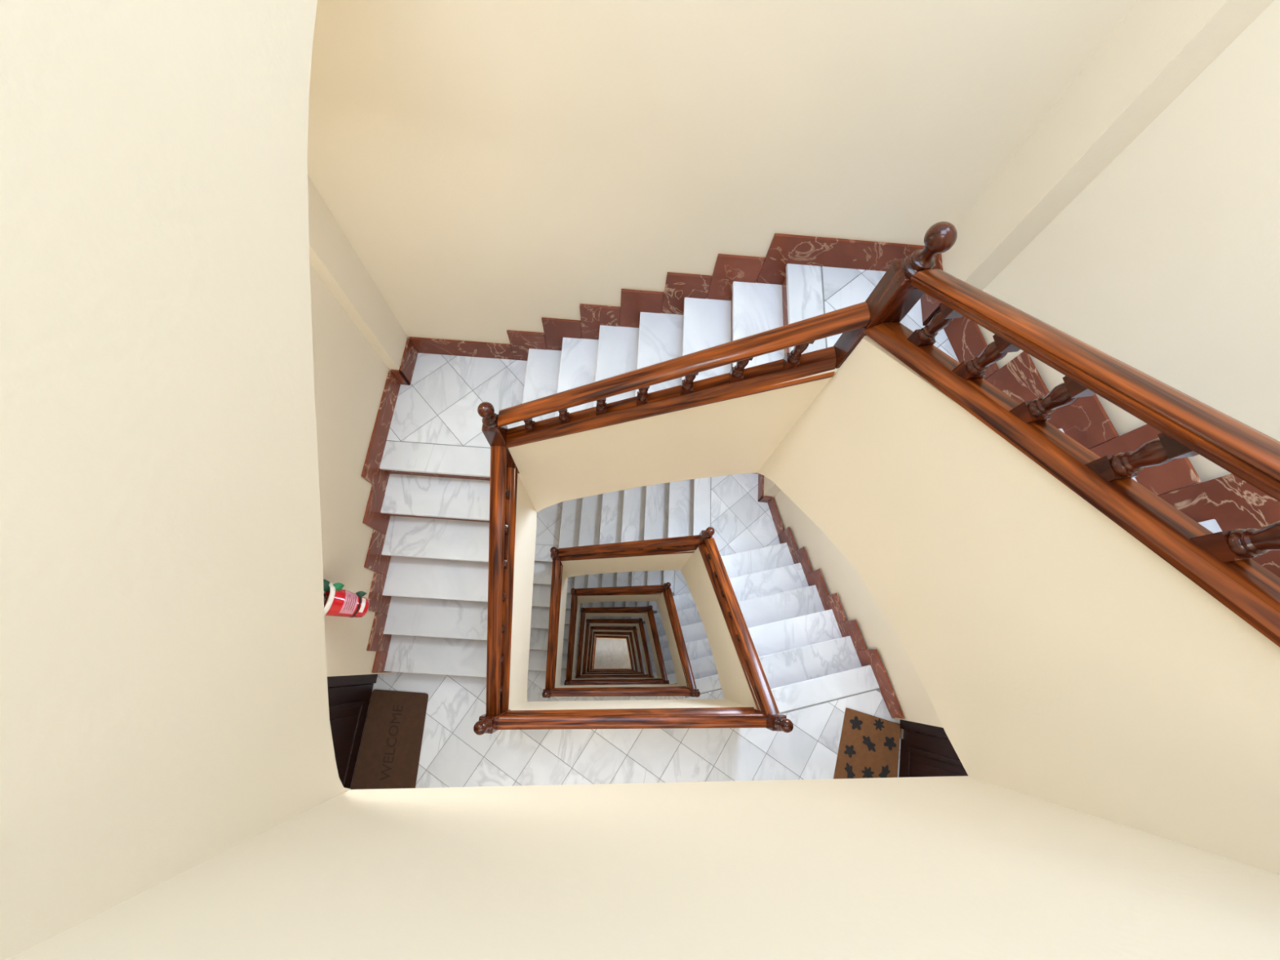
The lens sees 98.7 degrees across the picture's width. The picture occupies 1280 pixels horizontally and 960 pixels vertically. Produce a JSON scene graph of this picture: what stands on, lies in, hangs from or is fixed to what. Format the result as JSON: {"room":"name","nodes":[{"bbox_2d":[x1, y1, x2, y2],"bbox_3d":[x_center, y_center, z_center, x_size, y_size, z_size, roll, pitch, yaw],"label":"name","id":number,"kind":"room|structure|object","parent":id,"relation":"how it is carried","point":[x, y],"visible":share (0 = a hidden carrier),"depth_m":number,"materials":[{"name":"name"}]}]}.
{"room":"apartment building stairwell","nodes":[
{"label":"apartment building stairwell","id":0,"kind":"room"},
{"bbox_2d":[307,174,408,676],"bbox_3d":[-2.383,3.548,11.416,0.442,28.350,4.050,6,71,-1],"label":"wall","id":1,"kind":"structure","parent":0,"point":[357,339],"depth_m":3.04,"materials":[{"name":"beige paint"}]},
{"bbox_2d":[323,578,368,617],"bbox_3d":[-1.617,0.654,2.942,0.281,0.251,0.192,13,71,1],"label":"stocking","id":2,"kind":"object","parent":1,"relation":"hanging from","point":[338,602],"visible":0.87,"depth_m":2.90,"materials":[{"name":"red fabric"}]},
{"bbox_2d":[327,674,377,788],"bbox_3d":[-1.873,1.484,2.634,0.103,2.550,1.020,6,71,-1],"label":"door","id":3,"kind":"structure","parent":1,"relation":"in","point":[348,696],"depth_m":3.62,"materials":[{"name":"brown wood"}]},
{"bbox_2d":[360,337,527,493],"bbox_3d":[-1.183,-0.368,3.685,0.907,0.517,1.000,6,71,-1],"label":"landing","id":4,"kind":"structure","parent":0,"point":[437,393],"depth_m":3.64,"materials":[{"name":"white tile"}]},
{"bbox_2d":[506,253,839,512],"bbox_3d":[0.008,-0.543,2.953,1.735,2.147,1.044,6,71,-1],"label":"flight","id":5,"kind":"object","parent":4,"relation":"on","point":[698,313],"visible":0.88,"depth_m":2.87,"materials":[{"name":"beige paint"}]},
{"bbox_2d":[497,301,870,448],"bbox_3d":[0.012,-0.332,2.101,1.230,1.168,0.098,3,72,-2],"label":"stair railing","id":6,"kind":"object","parent":5,"relation":"on","point":[740,382],"visible":1,"depth_m":1.99,"materials":[{"name":"red wood"}]},
{"bbox_2d":[833,221,957,368],"bbox_3d":[0.698,-0.484,1.584,0.083,0.658,0.083,-1,72,-4],"label":"newel post","id":7,"kind":"object","parent":5,"relation":"on","point":[893,297],"visible":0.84,"depth_m":1.45,"materials":[{"name":"brown wood"}]},
{"bbox_2d":[535,501,563,546],"bbox_3d":[-1.355,0.605,6.623,0.907,0.517,1.000,6,71,-1],"label":"floor","id":8,"kind":"structure","parent":0,"point":[548,519],"depth_m":6.58,"materials":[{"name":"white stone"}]},
{"bbox_2d":[558,477,711,577],"bbox_3d":[-0.164,0.430,5.891,1.735,2.147,1.044,6,71,-1],"label":"flight","id":9,"kind":"object","parent":8,"relation":"on","point":[678,508],"visible":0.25,"depth_m":5.91,"materials":[{"name":"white stone"}]},
{"bbox_2d":[558,534,698,560],"bbox_3d":[-0.160,0.641,5.039,1.230,1.168,0.098,3,72,-2],"label":"stair railing","id":10,"kind":"object","parent":9,"relation":"on","point":[672,545],"visible":1,"depth_m":4.96,"materials":[{"name":"brown wood"}]},
{"bbox_2d":[694,526,715,550],"bbox_3d":[0.526,0.490,4.522,0.083,0.658,0.083,-1,72,-4],"label":"newel post","id":11,"kind":"object","parent":9,"relation":"on","point":[709,531],"visible":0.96,"depth_m":4.34,"materials":[{"name":"brown wood"}]},
{"bbox_2d":[567,576,574,582],"bbox_3d":[-1.526,1.579,9.562,0.907,0.517,1.000,6,71,-1],"label":"floor","id":12,"kind":"structure","parent":0,"point":[570,579],"depth_m":9.45,"materials":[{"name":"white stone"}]},
{"bbox_2d":[573,569,675,603],"bbox_3d":[-0.335,1.404,8.829,1.735,2.147,1.044,6,71,-1],"label":"flight","id":13,"kind":"object","parent":12,"relation":"on","point":[646,577],"visible":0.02,"depth_m":8.74,"materials":[{"name":"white stone"}]},
{"bbox_2d":[575,584,662,595],"bbox_3d":[-0.332,1.615,7.978,1.230,1.168,0.098,3,72,-2],"label":"stair railing","id":14,"kind":"object","parent":13,"relation":"on","point":[644,589],"visible":1,"depth_m":7.91,"materials":[{"name":"brown wood"}]},
{"bbox_2d":[661,582,671,592],"bbox_3d":[0.354,1.463,7.461,0.083,0.658,0.083,-1,72,-4],"label":"newel post","id":15,"kind":"object","parent":13,"relation":"on","point":[666,585],"visible":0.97,"depth_m":7.26,"materials":[{"name":"brown wood"}]},
{"bbox_2d":[573,666,641,678],"bbox_3d":[-0.533,4.954,12.518,3.935,0.952,2.011,6,71,-1],"label":"floor","id":16,"kind":"structure","parent":0,"point":[575,667],"depth_m":12.83,"materials":[{"name":"white stone"}]},
{"bbox_2d":[574,603,586,675],"bbox_3d":[-1.760,3.581,12.431,0.987,1.854,1.661,6,71,-1],"label":"flight","id":17,"kind":"object","parent":16,"relation":"on","point":[580,604],"visible":0.02,"depth_m":12.54,"materials":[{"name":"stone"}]},
{"bbox_2d":[576,612,585,675],"bbox_3d":[-1.277,3.547,11.811,0.082,1.233,1.265,6,71,-1],"label":"stair railing","id":18,"kind":"object","parent":17,"relation":"on","point":[582,615],"visible":1,"depth_m":11.72,"materials":[{"name":"brown wood"}]},
{"bbox_2d":[580,607,585,613],"bbox_3d":[-1.190,2.728,11.469,0.083,0.738,0.083,3,72,-2],"label":"newel post","id":19,"kind":"object","parent":17,"relation":"on","point":[582,609],"visible":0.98,"depth_m":11.22,"materials":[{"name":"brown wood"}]},
{"bbox_2d":[579,674,649,678],"bbox_3d":[-0.559,4.329,12.069,1.527,0.294,0.091,1,72,-3],"label":"stair railing","id":20,"kind":"object","parent":16,"relation":"on","point":[642,675],"visible":0.7,"depth_m":11.94,"materials":[{"name":"brown wood"}]},
{"bbox_2d":[582,666,634,672],"bbox_3d":[-0.705,5.927,15.456,3.935,0.952,2.011,6,71,-1],"label":"floor","id":21,"kind":"structure","parent":0,"point":[582,666],"depth_m":15.83,"materials":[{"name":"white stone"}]},
{"bbox_2d":[582,617,590,672],"bbox_3d":[-1.932,4.554,15.369,0.987,1.854,1.661,6,71,-1],"label":"flight","id":22,"kind":"object","parent":21,"relation":"on","point":[586,617],"visible":0.02,"depth_m":15.49,"materials":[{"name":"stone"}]},
{"bbox_2d":[582,622,589,672],"bbox_3d":[-1.449,4.521,14.749,0.082,1.233,1.265,6,71,-1],"label":"stair railing","id":23,"kind":"object","parent":22,"relation":"on","point":[587,632],"visible":1,"depth_m":14.65,"materials":[{"name":"brown wood"}]},
{"bbox_2d":[585,671,641,675],"bbox_3d":[-0.731,5.303,15.007,1.527,0.294,0.091,1,72,-3],"label":"stair railing","id":24,"kind":"object","parent":21,"relation":"on","point":[634,673],"visible":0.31,"depth_m":14.88,"materials":[{"name":"brown wood"}]},
{"bbox_2d":[594,638,631,668],"bbox_3d":[-1.146,8.102,25.086,4.000,0.115,3.950,6,71,-1],"label":"floor","id":25,"kind":"structure","parent":0,"point":[610,653],"depth_m":25.06,"materials":[{"name":"grey stone"}]},
{"bbox_3d":[-2.448,7.475,24.184,0.987,1.854,1.661,6,71,-1],"label":"flight","id":26,"kind":"object","parent":25,"relation":"on","visible":0},
{"bbox_2d":[592,637,596,668],"bbox_3d":[-1.964,7.441,23.563,0.082,1.233,1.265,6,71,-1],"label":"stair railing","id":27,"kind":"object","parent":26,"relation":"on","point":[595,637],"visible":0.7,"depth_m":23.47,"materials":[{"name":"brown wood"}]},
{"bbox_2d":[560,668,677,685],"bbox_3d":[-0.361,3.980,9.579,3.935,0.952,2.011,6,71,-1],"label":"floor","id":28,"kind":"structure","parent":0,"point":[563,671],"depth_m":9.88,"materials":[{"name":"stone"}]},
{"bbox_2d":[564,680,570,685],"bbox_3d":[-1.185,3.322,9.003,0.084,0.678,0.084,6,71,-1],"label":"newel post","id":29,"kind":"object","parent":28,"relation":"on","point":[566,682],"visible":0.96,"depth_m":8.71,"materials":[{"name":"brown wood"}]},
{"bbox_2d":[561,582,579,679],"bbox_3d":[-1.588,2.607,9.493,0.987,1.854,1.661,6,71,-1],"label":"flight","id":30,"kind":"object","parent":28,"relation":"on","point":[570,584],"visible":0.04,"depth_m":9.60,"materials":[{"name":"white stone"}]},
{"bbox_2d":[565,595,577,679],"bbox_3d":[-1.105,2.574,8.873,0.082,1.233,1.265,6,71,-1],"label":"stair railing","id":31,"kind":"object","parent":30,"relation":"on","point":[574,599],"visible":0.99,"depth_m":8.79,"materials":[{"name":"brown wood"}]},
{"bbox_2d":[570,587,577,597],"bbox_3d":[-1.018,1.754,8.531,0.083,0.738,0.083,3,72,-2],"label":"newel post","id":32,"kind":"object","parent":30,"relation":"on","point":[573,591],"visible":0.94,"depth_m":8.29,"materials":[{"name":"brown wood"}]},
{"bbox_2d":[569,678,662,684],"bbox_3d":[-0.387,3.356,9.131,1.527,0.294,0.091,1,72,-3],"label":"stair railing","id":33,"kind":"object","parent":28,"relation":"on","point":[648,681],"visible":0.98,"depth_m":9.00,"materials":[{"name":"brown wood"}]},
{"bbox_2d":[662,679,669,684],"bbox_3d":[0.420,3.350,9.088,0.083,0.678,0.083,3,72,-2],"label":"newel post","id":34,"kind":"object","parent":28,"relation":"on","point":[664,682],"visible":0.7,"depth_m":8.88,"materials":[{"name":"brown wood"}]},
{"bbox_2d":[527,670,724,701],"bbox_3d":[-0.190,3.007,6.641,3.935,0.952,2.011,6,71,-1],"label":"floor","id":35,"kind":"structure","parent":0,"point":[535,679],"depth_m":6.93,"materials":[{"name":"white tile"}]},
{"bbox_2d":[528,544,567,688],"bbox_3d":[-1.416,1.634,6.555,0.987,1.854,1.661,6,71,-1],"label":"flight","id":36,"kind":"object","parent":35,"relation":"on","point":[543,563],"visible":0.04,"depth_m":6.66,"materials":[{"name":"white stone"}]},
{"bbox_2d":[545,560,562,688],"bbox_3d":[-0.933,1.600,5.934,0.082,1.233,1.265,6,71,-1],"label":"stair railing","id":37,"kind":"object","parent":36,"relation":"on","point":[556,581],"visible":0.99,"depth_m":5.87,"materials":[{"name":"brown wood"}]},
{"bbox_2d":[550,546,563,566],"bbox_3d":[-0.846,0.781,5.593,0.083,0.738,0.083,3,72,-2],"label":"newel post","id":38,"kind":"object","parent":36,"relation":"on","point":[554,551],"visible":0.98,"depth_m":5.36,"materials":[{"name":"brown wood"}]},
{"bbox_2d":[542,688,554,697],"bbox_3d":[-1.013,2.349,6.065,0.084,0.678,0.084,6,71,-1],"label":"newel post","id":39,"kind":"object","parent":35,"relation":"on","point":[546,693],"visible":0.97,"depth_m":5.86,"materials":[{"name":"brown wood"}]},
{"bbox_2d":[551,686,689,696],"bbox_3d":[-0.215,2.382,6.193,1.527,0.294,0.091,1,72,-3],"label":"stair railing","id":40,"kind":"object","parent":35,"relation":"on","point":[633,691],"visible":1,"depth_m":6.06,"materials":[{"name":"brown wood"}]},
{"bbox_2d":[686,687,700,697],"bbox_3d":[0.592,2.377,6.150,0.083,0.678,0.083,3,72,-2],"label":"newel post","id":41,"kind":"object","parent":35,"relation":"on","point":[693,692],"visible":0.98,"depth_m":5.95,"materials":[{"name":"brown wood"}]},
{"bbox_2d":[350,648,904,787],"bbox_3d":[-0.018,2.033,3.703,3.935,0.952,2.011,6,71,-1],"label":"floor","id":42,"kind":"structure","parent":0,"point":[452,754],"depth_m":3.94,"materials":[{"name":"white tile"}]},
{"bbox_2d":[350,689,428,789],"bbox_3d":[-1.740,1.882,3.847,0.441,0.014,0.755,6,71,-1],"label":"doormat","id":43,"kind":"object","parent":42,"relation":"on","point":[388,755],"visible":0.83,"depth_m":3.85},
{"bbox_2d":[362,440,536,710],"bbox_3d":[-1.244,0.660,3.617,0.987,1.854,1.661,6,71,-1],"label":"flight","id":44,"kind":"object","parent":42,"relation":"on","point":[428,554],"visible":0.88,"depth_m":3.69,"materials":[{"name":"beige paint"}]},
{"bbox_2d":[477,401,519,473],"bbox_3d":[-0.674,-0.193,2.655,0.083,0.738,0.083,3,72,-2],"label":"newel post","id":45,"kind":"object","parent":44,"relation":"on","point":[495,436],"visible":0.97,"depth_m":2.45,"materials":[{"name":"brown wood"}]},
{"bbox_2d":[485,445,517,715],"bbox_3d":[-0.761,0.627,2.996,0.082,1.233,1.265,6,71,-1],"label":"stair railing","id":46,"kind":"object","parent":44,"relation":"on","point":[503,494],"visible":1,"depth_m":2.95,"materials":[{"name":"red wood"}]},
{"bbox_2d":[473,709,510,735],"bbox_3d":[-0.841,1.376,3.127,0.084,0.678,0.084,6,71,-1],"label":"newel post","id":47,"kind":"object","parent":42,"relation":"on","point":[487,723],"visible":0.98,"depth_m":2.94,"materials":[{"name":"brown wood"}]},
{"bbox_2d":[497,706,766,729],"bbox_3d":[-0.043,1.409,3.255,1.527,0.294,0.091,1,72,-3],"label":"stair railing","id":48,"kind":"object","parent":42,"relation":"on","point":[728,717],"visible":1,"depth_m":3.13,"materials":[{"name":"red wood"}]},
{"bbox_2d":[754,708,793,733],"bbox_3d":[0.764,1.403,3.212,0.083,0.678,0.083,3,72,-2],"label":"newel post","id":49,"kind":"object","parent":42,"relation":"on","point":[775,722],"visible":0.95,"depth_m":3.02,"materials":[{"name":"brown wood"}]},
{"bbox_2d":[833,707,900,778],"bbox_3d":[1.652,2.062,3.986,0.473,0.014,0.677,15,71,2],"label":"doormat","id":50,"kind":"object","parent":42,"relation":"on","point":[869,744],"visible":0.63,"depth_m":4.01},
{"bbox_2d":[6,776,1279,959],"bbox_3d":[0.154,1.060,0.765,3.935,0.952,2.011,6,71,-1],"label":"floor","id":51,"kind":"structure","parent":0,"point":[932,868],"depth_m":0.74,"materials":[{"name":"paint"}]},
{"bbox_2d":[0,0,351,959],"bbox_3d":[-1.070,-0.330,0.627,0.987,1.963,1.661,6,71,-1],"label":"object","id":52,"kind":"structure","parent":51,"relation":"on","point":[164,704],"depth_m":0.68,"materials":[{"name":"paint"}]},
{"bbox_2d":[653,606,659,613],"bbox_3d":[0.583,2.292,11.530,0.879,0.547,1.003,-4,72,-5],"label":"floor","id":53,"kind":"structure","parent":0,"point":[657,611],"depth_m":11.28,"materials":[{"name":"white tile"}]},
{"bbox_2d":[643,612,677,684],"bbox_3d":[0.759,3.074,10.436,1.140,2.144,1.505,-12,73,-7],"label":"flight","id":54,"kind":"object","parent":53,"relation":"on","point":[665,650],"visible":0.11,"depth_m":10.40,"materials":[{"name":"white stone"}]},
{"bbox_2d":[647,609,667,680],"bbox_3d":[0.295,2.884,9.711,0.090,1.102,1.213,-7,72,-6],"label":"stair railing","id":55,"kind":"object","parent":54,"relation":"on","point":[651,615],"visible":1,"depth_m":9.62,"materials":[{"name":"brown wood"}]},
{"bbox_2d":[671,569,690,595],"bbox_3d":[0.755,1.318,8.592,0.879,0.547,1.003,-4,72,-5],"label":"floor","id":56,"kind":"structure","parent":0,"point":[681,587],"depth_m":8.39,"materials":[{"name":"white tile"}]},
{"bbox_2d":[655,591,721,693],"bbox_3d":[0.931,2.101,7.498,1.140,2.144,1.505,-12,73,-7],"label":"flight","id":57,"kind":"object","parent":56,"relation":"on","point":[699,650],"visible":0.24,"depth_m":7.48,"materials":[{"name":"white stone"}]},
{"bbox_2d":[662,588,696,688],"bbox_3d":[0.467,1.910,6.773,0.090,1.102,1.213,-7,72,-6],"label":"stair railing","id":58,"kind":"object","parent":57,"relation":"on","point":[668,595],"visible":1,"depth_m":6.67,"materials":[{"name":"brown wood"}]},
{"bbox_2d":[306,0,1137,351],"bbox_3d":[-0.558,1.827,12.093,2.884,28.350,0.357,6,71,-1],"label":"wall","id":59,"kind":"structure","parent":0,"point":[493,167],"depth_m":2.10,"materials":[{"name":"beige paint"}]},
{"bbox_2d":[710,472,784,555],"bbox_3d":[0.927,0.345,5.654,0.879,0.547,1.003,-4,72,-5],"label":"floor","id":60,"kind":"structure","parent":0,"point":[743,518],"depth_m":5.55,"materials":[{"name":"white tile"}]},
{"bbox_2d":[680,526,879,712],"bbox_3d":[1.103,1.127,4.559,1.140,2.144,1.505,-12,73,-7],"label":"flight","id":61,"kind":"object","parent":60,"relation":"on","point":[806,653],"visible":0.95,"depth_m":4.56,"materials":[{"name":"white stone"}]},
{"bbox_2d":[697,537,779,715],"bbox_3d":[0.639,0.937,3.835,0.090,1.102,1.213,-7,72,-6],"label":"stair railing","id":62,"kind":"object","parent":61,"relation":"on","point":[747,654],"visible":1,"depth_m":3.69,"materials":[{"name":"brown wood"}]},
{"bbox_2d":[755,233,999,379],"bbox_3d":[1.099,-0.628,2.716,0.879,0.547,1.003,-4,72,-5],"label":"floor","id":63,"kind":"structure","parent":0,"point":[851,269],"depth_m":2.67,"materials":[{"name":"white stone"}]},
{"bbox_2d":[757,335,1279,875],"bbox_3d":[1.275,0.154,1.621,1.140,2.144,1.505,-12,73,-7],"label":"flight","id":64,"kind":"object","parent":63,"relation":"on","point":[1062,660],"visible":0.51,"depth_m":1.16,"materials":[{"name":"beige paint"}]},
{"bbox_2d":[863,269,1279,647],"bbox_3d":[0.811,-0.037,0.897,0.090,1.102,1.213,-7,72,-6],"label":"stair railing","id":65,"kind":"object","parent":64,"relation":"on","point":[1221,563],"visible":1,"depth_m":0.92,"materials":[{"name":"red wood"}]},
{"bbox_2d":[764,0,1279,739],"bbox_3d":[1.321,3.843,11.535,1.224,28.350,4.200,6,71,-1],"label":"wall","id":66,"kind":"structure","parent":0,"point":[1138,220],"depth_m":1.70,"materials":[{"name":"beige paint"}]},
{"bbox_2d":[898,719,968,777],"bbox_3d":[1.899,1.842,2.736,0.103,2.550,1.020,13,71,1],"label":"door","id":67,"kind":"structure","parent":66,"relation":"in","point":[922,755],"depth_m":3.70,"materials":[{"name":"brown wood"}]},
{"bbox_3d":[-0.877,6.901,18.394,3.935,0.952,2.011,6,71,-1],"label":"floor","id":68,"kind":"structure","parent":0,"visible":0},
{"bbox_2d":[589,631,593,671],"bbox_3d":[-2.104,5.528,18.307,0.987,1.854,1.661,6,71,-1],"label":"flight","id":69,"kind":"object","parent":68,"relation":"on","point":[593,631],"visible":0.03,"depth_m":18.41,"materials":[{"name":"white stone"}]},
{"bbox_2d":[586,629,592,671],"bbox_3d":[-1.621,5.494,17.687,0.082,1.233,1.265,6,71,-1],"label":"stair railing","id":70,"kind":"object","parent":69,"relation":"on","point":[591,630],"visible":0.98,"depth_m":17.59,"materials":[{"name":"brown wood"}]},
{"bbox_2d":[588,670,635,672],"bbox_3d":[-0.903,6.276,17.945,1.527,0.294,0.091,1,72,-3],"label":"stair railing","id":71,"kind":"object","parent":68,"relation":"on","point":[627,670],"visible":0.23,"depth_m":17.81,"materials":[{"name":"brown wood"}]},
{"bbox_3d":[-1.049,7.874,21.332,3.935,0.952,2.011,6,71,-1],"label":"floor","id":72,"kind":"structure","parent":0,"visible":0},
{"bbox_2d":[591,669,631,671],"bbox_3d":[-1.075,7.250,20.884,1.527,0.294,0.091,1,72,-3],"label":"stair railing","id":73,"kind":"object","parent":72,"relation":"on","point":[592,669],"visible":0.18,"depth_m":20.99,"materials":[{"name":"brown wood"}]},
{"bbox_3d":[-2.276,6.501,21.246,0.987,1.854,1.661,6,71,-1],"label":"flight","id":74,"kind":"object","parent":72,"relation":"on","visible":0},
{"bbox_2d":[590,634,595,670],"bbox_3d":[-1.793,6.467,20.625,0.082,1.233,1.265,6,71,-1],"label":"stair railing","id":75,"kind":"object","parent":74,"relation":"on","point":[593,635],"visible":0.84,"depth_m":20.53,"materials":[{"name":"brown wood"}]},
{"bbox_3d":[-1.221,8.847,24.270,3.935,0.952,2.011,6,71,-1],"label":"floor","id":76,"kind":"structure","parent":0,"visible":0},
{"bbox_2d":[593,668,628,669],"bbox_3d":[-1.247,8.223,23.822,1.527,0.294,0.091,1,72,-3],"label":"stair railing","id":77,"kind":"object","parent":76,"relation":"on","point":[593,668],"visible":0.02,"depth_m":23.70,"materials":[{"name":"brown wood"}]},
{"bbox_3d":[-1.698,2.552,12.500,0.907,0.517,1.000,6,71,-1],"label":"floor","id":78,"kind":"structure","parent":0,"visible":0},
{"bbox_2d":[582,600,657,617],"bbox_3d":[-0.507,2.377,11.767,1.735,2.147,1.044,6,71,-1],"label":"flight","id":79,"kind":"object","parent":78,"relation":"on","point":[636,603],"visible":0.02,"depth_m":11.64,"materials":[{"name":"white stone"}]},
{"bbox_2d":[584,606,647,613],"bbox_3d":[-0.504,2.588,10.916,1.230,1.168,0.098,3,72,-2],"label":"stair railing","id":80,"kind":"object","parent":79,"relation":"on","point":[630,609],"visible":1,"depth_m":10.84,"materials":[{"name":"brown wood"}]},
{"bbox_2d":[646,604,652,612],"bbox_3d":[0.182,2.437,10.399,0.083,0.658,0.083,-1,72,-4],"label":"newel post","id":81,"kind":"object","parent":79,"relation":"on","point":[649,607],"visible":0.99,"depth_m":10.20,"materials":[{"name":"brown wood"}]},
{"bbox_3d":[-1.870,3.525,15.438,0.907,0.517,1.000,6,71,-1],"label":"floor","id":82,"kind":"structure","parent":0,"visible":0},
{"bbox_2d":[586,616,644,626],"bbox_3d":[-0.679,3.351,14.706,1.735,2.147,1.044,6,71,-1],"label":"flight","id":83,"kind":"object","parent":82,"relation":"on","point":[591,617],"visible":0.02,"depth_m":14.60,"materials":[{"name":"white stone"}]},
{"bbox_2d":[589,618,638,623],"bbox_3d":[-0.676,3.562,13.854,1.230,1.168,0.098,3,72,-2],"label":"stair railing","id":84,"kind":"object","parent":83,"relation":"on","point":[591,620],"visible":1,"depth_m":13.78,"materials":[{"name":"brown wood"}]},
{"bbox_3d":[-2.042,4.499,18.376,0.907,0.517,1.000,6,71,-1],"label":"floor","id":85,"kind":"structure","parent":0,"visible":0},
{"bbox_2d":[590,625,636,631],"bbox_3d":[-0.851,4.324,17.644,1.735,2.147,1.044,6,71,-1],"label":"flight","id":86,"kind":"object","parent":85,"relation":"on","point":[590,625],"visible":0.02,"depth_m":17.48,"materials":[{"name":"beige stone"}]},
{"bbox_2d":[592,626,633,630],"bbox_3d":[-0.848,4.535,16.792,1.230,1.168,0.098,3,72,-2],"label":"stair railing","id":87,"kind":"object","parent":86,"relation":"on","point":[602,628],"visible":1,"depth_m":16.71,"materials":[{"name":"brown wood"}]},
{"bbox_3d":[-2.214,5.472,21.314,0.907,0.517,1.000,6,71,-1],"label":"floor","id":88,"kind":"structure","parent":0,"visible":0},
{"bbox_2d":[593,631,628,635],"bbox_3d":[-1.023,5.298,20.582,1.735,2.147,1.044,6,71,-1],"label":"flight","id":89,"kind":"object","parent":88,"relation":"on","point":[593,631],"visible":0.04,"depth_m":20.64,"materials":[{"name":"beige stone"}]},
{"bbox_2d":[594,631,629,635],"bbox_3d":[-1.020,5.509,19.730,1.230,1.168,0.098,3,72,-2],"label":"stair railing","id":90,"kind":"object","parent":89,"relation":"on","point":[595,633],"visible":1,"depth_m":19.62,"materials":[{"name":"brown wood"}]},
{"bbox_3d":[-2.386,6.446,24.252,0.907,0.517,1.000,6,71,-1],"label":"floor","id":91,"kind":"structure","parent":0,"visible":0},
{"bbox_2d":[596,635,626,639],"bbox_3d":[-1.195,6.271,23.520,1.735,2.147,1.044,6,71,-1],"label":"flight","id":92,"kind":"object","parent":91,"relation":"on","point":[599,635],"visible":0.02,"depth_m":23.36,"materials":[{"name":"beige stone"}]},
{"bbox_2d":[596,635,626,638],"bbox_3d":[-1.192,6.482,22.668,1.230,1.168,0.098,3,72,-2],"label":"stair railing","id":93,"kind":"object","parent":92,"relation":"on","point":[598,636],"visible":0.95,"depth_m":22.60,"materials":[{"name":"brown wood"}]},
{"bbox_3d":[0.398,3.318,14.450,1.025,0.547,0.998,6,71,-1],"label":"floor","id":94,"kind":"structure","parent":0,"visible":0},
{"bbox_2d":[636,623,657,677],"bbox_3d":[0.587,4.048,13.374,1.140,2.144,1.505,-12,73,-7],"label":"flight","id":95,"kind":"object","parent":94,"relation":"on","point":[650,651],"visible":0.07,"depth_m":13.34,"materials":[{"name":"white stone"}]},
{"bbox_2d":[638,621,653,675],"bbox_3d":[0.123,3.857,12.649,0.090,1.102,1.213,-7,72,-6],"label":"stair railing","id":96,"kind":"object","parent":95,"relation":"on","point":[641,623],"visible":1,"depth_m":12.56,"materials":[{"name":"brown wood"}]},
{"bbox_3d":[0.226,4.291,17.388,1.025,0.547,0.998,6,71,-1],"label":"floor","id":97,"kind":"structure","parent":0,"visible":0},
{"bbox_2d":[631,630,646,674],"bbox_3d":[0.415,5.021,16.312,1.140,2.144,1.505,-12,73,-7],"label":"flight","id":98,"kind":"object","parent":97,"relation":"on","point":[633,634],"visible":0.03,"depth_m":16.28,"materials":[{"name":"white stone"}]},
{"bbox_2d":[632,628,644,672],"bbox_3d":[-0.048,4.831,15.588,0.090,1.102,1.213,-7,72,-6],"label":"stair railing","id":99,"kind":"object","parent":98,"relation":"on","point":[635,633],"visible":0.99,"depth_m":15.51,"materials":[{"name":"brown wood"}]},
{"bbox_3d":[0.055,5.264,20.327,1.025,0.547,0.998,6,71,-1],"label":"floor","id":100,"kind":"structure","parent":0,"visible":0},
{"bbox_2d":[627,635,639,671],"bbox_3d":[0.243,5.994,19.250,1.140,2.144,1.505,-12,73,-7],"label":"flight","id":101,"kind":"object","parent":100,"relation":"on","point":[628,635],"visible":0.02,"depth_m":19.20,"materials":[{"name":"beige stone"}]},
{"bbox_2d":[629,634,638,671],"bbox_3d":[-0.220,5.804,18.526,0.090,1.102,1.213,-7,72,-6],"label":"stair railing","id":102,"kind":"object","parent":101,"relation":"on","point":[630,635],"visible":0.99,"depth_m":18.43,"materials":[{"name":"brown wood"}]},
{"bbox_3d":[-0.117,6.238,23.265,1.025,0.547,0.998,6,71,-1],"label":"floor","id":103,"kind":"structure","parent":0,"visible":0},
{"bbox_2d":[625,639,634,669],"bbox_3d":[0.071,6.968,22.189,1.140,2.144,1.505,-12,73,-7],"label":"flight","id":104,"kind":"object","parent":103,"relation":"on","point":[625,639],"visible":0.04,"depth_m":22.14,"materials":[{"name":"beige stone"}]},
{"bbox_2d":[626,637,633,669],"bbox_3d":[-0.392,6.777,21.464,0.090,1.102,1.213,-7,72,-6],"label":"stair railing","id":105,"kind":"object","parent":104,"relation":"on","point":[627,638],"visible":0.99,"depth_m":21.40,"materials":[{"name":"brown wood"}]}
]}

